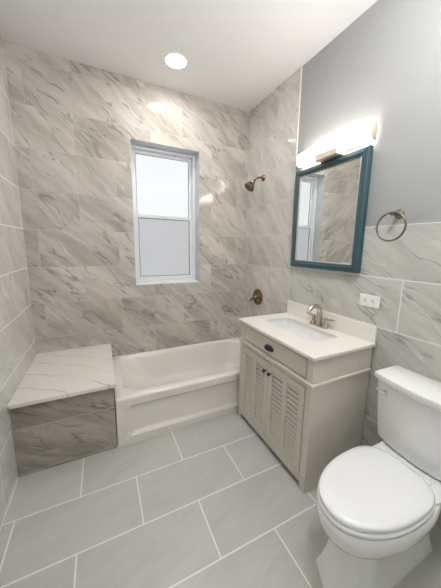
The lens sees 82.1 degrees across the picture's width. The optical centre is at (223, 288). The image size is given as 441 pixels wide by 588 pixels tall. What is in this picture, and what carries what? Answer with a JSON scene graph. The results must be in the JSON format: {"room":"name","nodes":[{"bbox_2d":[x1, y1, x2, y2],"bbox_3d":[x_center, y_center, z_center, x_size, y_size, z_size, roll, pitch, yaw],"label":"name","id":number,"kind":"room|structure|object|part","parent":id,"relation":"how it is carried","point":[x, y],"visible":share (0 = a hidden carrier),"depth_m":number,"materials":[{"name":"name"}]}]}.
{"room":"bathroom","nodes":[
{"label":"bathroom","id":0,"kind":"room"},
{"bbox_2d":[0,36,36,526],"bbox_3d":[-0.992,-0.114,0.665,0.120,3.079,3.250,-4,10,-26],"label":"wall","id":1,"kind":"structure","parent":0,"point":[17,335],"depth_m":1.69,"materials":[{"name":"tile"}]},
{"bbox_2d":[0,478,17,530],"bbox_3d":[-0.823,1.348,0.643,0.004,0.006,2.120,-4,10,-26],"label":"trim","id":2,"kind":"structure","parent":1,"relation":"attached to","point":[17,478],"depth_m":1.42,"materials":[{"name":"grey tile"}]},
{"bbox_2d":[3,41,249,356],"bbox_3d":[-0.728,-0.424,2.597,2.264,3.079,0.240,-4,10,-26],"label":"wall","id":3,"kind":"structure","parent":0,"point":[75,125],"depth_m":2.28,"materials":[{"name":"tile"}]},
{"bbox_2d":[131,144,198,284],"bbox_3d":[-0.595,-0.713,2.597,0.654,1.322,0.219,-4,10,-26],"label":"window","id":4,"kind":"structure","parent":3,"relation":"in","point":[163,181],"depth_m":2.63,"materials":[{"name":"white glass"}]},
{"bbox_3d":[-0.623,-1.037,2.615,0.600,0.636,0.026,-4,10,-26],"label":"sash","id":5,"kind":"part","parent":4,"relation":"part of","materials":[{"name":"white glass"}]},
{"bbox_3d":[-0.623,-1.040,2.614,0.554,0.583,0.006,-4,10,-26],"label":"frosted pane","id":6,"kind":"part","parent":4,"relation":"part of","materials":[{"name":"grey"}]},
{"bbox_3d":[-0.618,-0.422,2.683,0.600,0.666,0.028,-4,10,-26],"label":"sash","id":7,"kind":"part","parent":4,"relation":"part of","materials":[{"name":"white glass"}]},
{"bbox_3d":[-0.619,-0.424,2.684,0.544,0.603,0.006,-4,10,-26],"label":"frosted pane","id":8,"kind":"part","parent":4,"relation":"part of","materials":[{"name":"grey glass"}]},
{"bbox_3d":[-0.584,-0.058,2.659,0.650,0.010,0.122,-4,10,-26],"label":"sill","id":9,"kind":"part","parent":4,"relation":"part of","materials":[{"name":"white plastic"}]},
{"bbox_2d":[0,0,377,111],"bbox_3d":[-0.007,-1.662,0.942,2.264,0.120,3.350,-4,10,-26],"label":"ceiling","id":10,"kind":"structure","parent":0,"point":[237,53],"depth_m":1.74,"materials":[{"name":"paint"}]},
{"bbox_2d":[164,52,187,68],"bbox_3d":[-0.373,-1.782,1.980,0.180,0.020,0.180,-4,10,-26],"label":"recessed light","id":11,"kind":"object","parent":10,"relation":"in","point":[175,60],"visible":0.94,"depth_m":1.99,"materials":[{"name":"white plastic"}]},
{"bbox_2d":[0,410,440,587],"bbox_3d":[-0.039,1.294,1.387,2.264,0.100,3.270,-4,10,-26],"label":"floor","id":12,"kind":"structure","parent":0,"point":[209,503],"depth_m":1.35,"materials":[{"name":"tile"}]},
{"bbox_2d":[7,343,116,477],"bbox_3d":[-1.182,0.863,2.003,0.587,0.514,0.805,-4,10,-26],"label":"shower bench","id":13,"kind":"object","parent":12,"relation":"on","point":[62,409],"visible":1,"depth_m":1.70,"materials":[{"name":"stone"}]},
{"bbox_3d":[-1.178,0.623,1.964,0.587,0.028,0.805,-4,10,-26],"label":"stone seat","id":14,"kind":"part","parent":13,"relation":"part of","materials":[{"name":"stone"}]},
{"bbox_2d":[113,337,239,445],"bbox_3d":[-0.267,0.874,2.474,1.483,0.372,0.772,-4,10,-26],"label":"bathtub","id":15,"kind":"object","parent":12,"relation":"on","point":[156,392],"visible":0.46,"depth_m":2.16,"materials":[{"name":"white ceramic"}]},
{"bbox_3d":[-0.105,0.944,2.147,1.481,0.343,0.024,-4,10,-26],"label":"apron panel","id":16,"kind":"part","parent":15,"relation":"part of","materials":[{"name":"white ceramic"}]},
{"bbox_2d":[238,300,377,493],"bbox_3d":[0.526,0.672,1.894,0.534,0.982,0.829,-4,10,-26],"label":"bathroom vanity","id":17,"kind":"object","parent":12,"relation":"on","point":[303,386],"visible":1,"depth_m":1.61,"materials":[{"name":"beige paint"}]},
{"bbox_3d":[0.208,0.755,2.034,0.014,0.454,0.110,-4,10,-26],"label":"louver panel","id":18,"kind":"part","parent":17,"relation":"part of","materials":[{"name":"beige paint"}]},
{"bbox_3d":[0.240,0.770,1.968,0.018,0.564,0.348,-4,10,-26],"label":"door","id":19,"kind":"part","parent":17,"relation":"part of","materials":[{"name":"beige paint"}]},
{"bbox_3d":[0.273,0.778,1.901,0.014,0.454,0.110,-4,10,-26],"label":"louver panel","id":20,"kind":"part","parent":17,"relation":"part of","materials":[{"name":"beige paint"}]},
{"bbox_3d":[0.304,0.408,1.740,0.026,0.030,0.092,-4,10,-26],"label":"cup pull","id":21,"kind":"part","parent":17,"relation":"part of","materials":[{"name":"black metal"}]},
{"bbox_3d":[0.324,0.406,1.748,0.018,0.113,0.696,-4,10,-26],"label":"drawer","id":22,"kind":"part","parent":17,"relation":"part of","materials":[{"name":"beige paint"}]},
{"bbox_3d":[0.361,0.808,1.723,0.014,0.454,0.110,-4,10,-26],"label":"louver panel","id":23,"kind":"part","parent":17,"relation":"part of","materials":[{"name":"beige paint"}]},
{"bbox_3d":[0.393,0.823,1.657,0.018,0.564,0.348,-4,10,-26],"label":"door","id":24,"kind":"part","parent":17,"relation":"part of","materials":[{"name":"beige paint"}]},
{"bbox_3d":[0.426,0.831,1.590,0.014,0.454,0.110,-4,10,-26],"label":"louver panel","id":25,"kind":"part","parent":17,"relation":"part of","materials":[{"name":"beige paint"}]},
{"bbox_3d":[0.531,0.470,1.861,0.504,0.020,0.824,-4,10,-26],"label":"waist moulding","id":26,"kind":"part","parent":17,"relation":"part of","materials":[{"name":"beige paint"}]},
{"bbox_2d":[239,312,375,360],"bbox_3d":[0.538,0.308,1.837,0.523,0.022,0.829,-4,10,-26],"label":"countertop","id":27,"kind":"structure","parent":17,"relation":"on","point":[342,343],"depth_m":1.64,"materials":[{"name":"beige stone"}]},
{"bbox_2d":[271,319,333,340],"bbox_3d":[0.556,0.375,1.889,0.269,0.127,0.566,-4,10,-26],"label":"sink","id":28,"kind":"object","parent":27,"relation":"in","point":[297,326],"depth_m":2.00,"materials":[{"name":"white ceramic"}]},
{"bbox_2d":[306,304,334,328],"bbox_3d":[0.678,0.202,1.885,0.155,0.175,0.262,-4,10,-26],"label":"faucet","id":29,"kind":"object","parent":27,"relation":"on","point":[318,322],"visible":1,"depth_m":1.88,"materials":[{"name":"silver metal"}]},
{"bbox_3d":[0.697,0.236,1.966,0.048,0.067,0.048,-4,10,-26],"label":"handle","id":30,"kind":"part","parent":29,"relation":"part of","materials":[{"name":"silver metal"}]},
{"bbox_3d":[0.676,0.198,1.884,0.151,0.167,0.046,-4,10,-26],"label":"spout","id":31,"kind":"part","parent":29,"relation":"part of","materials":[{"name":"silver metal"}]},
{"bbox_3d":[0.722,0.280,1.921,0.054,0.012,0.164,-4,10,-26],"label":"deck plate","id":32,"kind":"part","parent":29,"relation":"part of","materials":[{"name":"silver metal"}]},
{"bbox_3d":[0.748,0.253,1.863,0.048,0.067,0.048,-4,10,-26],"label":"handle","id":33,"kind":"part","parent":29,"relation":"part of","materials":[{"name":"silver metal"}]},
{"bbox_2d":[316,365,440,587],"bbox_3d":[0.752,0.889,1.169,0.762,0.796,0.460,-4,10,-26],"label":"toilet","id":34,"kind":"object","parent":12,"relation":"on","point":[378,506],"visible":1,"depth_m":1.11,"materials":[{"name":"white ceramic"}]},
{"bbox_3d":[0.643,0.891,1.115,0.518,0.020,0.356,-4,10,-26],"label":"seat","id":35,"kind":"part","parent":34,"relation":"part of","materials":[{"name":"white plastic"}]},
{"bbox_3d":[0.643,0.865,1.111,0.509,0.028,0.350,-4,10,-26],"label":"lid","id":36,"kind":"part","parent":34,"relation":"part of","materials":[{"name":"white plastic"}]},
{"bbox_3d":[0.997,0.503,1.223,0.231,0.044,0.460,-4,10,-26],"label":"tank lid","id":37,"kind":"part","parent":34,"relation":"part of","materials":[{"name":"white ceramic"}]},
{"bbox_3d":[0.998,0.696,1.257,0.206,0.347,0.432,-4,10,-26],"label":"tank","id":38,"kind":"part","parent":34,"relation":"part of","materials":[{"name":"white ceramic"}]},
{"bbox_2d":[243,0,440,529],"bbox_3d":[0.981,-0.236,1.616,0.141,3.079,3.250,-4,10,-26],"label":"wall","id":39,"kind":"structure","parent":0,"point":[384,67],"depth_m":1.54,"materials":[{"name":"grey paint"}]},
{"bbox_2d":[244,175,264,191],"bbox_3d":[0.306,-1.043,2.510,0.210,0.174,0.106,-4,10,-26],"label":"shower head","id":40,"kind":"object","parent":39,"relation":"attached to","point":[249,186],"visible":1,"depth_m":2.49},
{"bbox_2d":[249,289,262,304],"bbox_3d":[0.334,0.099,2.739,0.089,0.176,0.176,-4,10,-26],"label":"shower valve","id":41,"kind":"object","parent":39,"relation":"attached to","point":[257,297],"visible":1,"depth_m":2.72,"materials":[{"name":"brown metal"}]},
{"bbox_2d":[291,145,373,272],"bbox_3d":[0.740,-0.526,1.867,0.044,0.770,0.641,-4,10,-26],"label":"mirror","id":42,"kind":"object","parent":39,"relation":"attached to","point":[331,197],"visible":1,"depth_m":1.78,"materials":[{"name":"teal wood"}]},
{"bbox_3d":[0.738,-0.526,1.866,0.009,0.673,0.544,-4,10,-26],"label":"glass","id":43,"kind":"part","parent":42,"relation":"part of","materials":[{"name":"white mirror"}]},
{"bbox_2d":[287,300,377,343],"bbox_3d":[0.765,0.228,1.936,0.019,0.111,0.829,-4,10,-26],"label":"backsplash","id":44,"kind":"structure","parent":39,"relation":"attached to","point":[368,332],"depth_m":1.78,"materials":[{"name":"beige stone"}]},
{"bbox_2d":[296,120,377,167],"bbox_3d":[0.737,-0.972,1.770,0.104,0.132,0.664,-4,10,-26],"label":"vanity light","id":45,"kind":"object","parent":39,"relation":"attached to","point":[337,146],"visible":0.98,"depth_m":1.67,"materials":[{"name":"white"}]},
{"bbox_2d":[359,293,380,308],"bbox_3d":[0.922,0.081,1.605,0.010,0.077,0.134,-4,10,-26],"label":"power outlet","id":46,"kind":"object","parent":39,"relation":"attached to","point":[367,300],"visible":1,"depth_m":1.60,"materials":[{"name":"white plastic"}]},
{"bbox_2d":[364,297,373,304],"bbox_3d":[0.920,0.081,1.604,0.003,0.033,0.068,-4,10,-26],"label":"receptacle","id":47,"kind":"object","parent":46,"relation":"attached to","point":[367,300],"depth_m":1.60,"materials":[{"name":"white plastic"}]},
{"bbox_2d":[376,209,406,241],"bbox_3d":[0.958,-0.352,1.423,0.076,0.182,0.166,-4,10,-26],"label":"towel ring","id":48,"kind":"object","parent":39,"relation":"attached to","point":[399,213],"visible":1,"depth_m":1.41,"materials":[{"name":"silver metal"}]}
]}

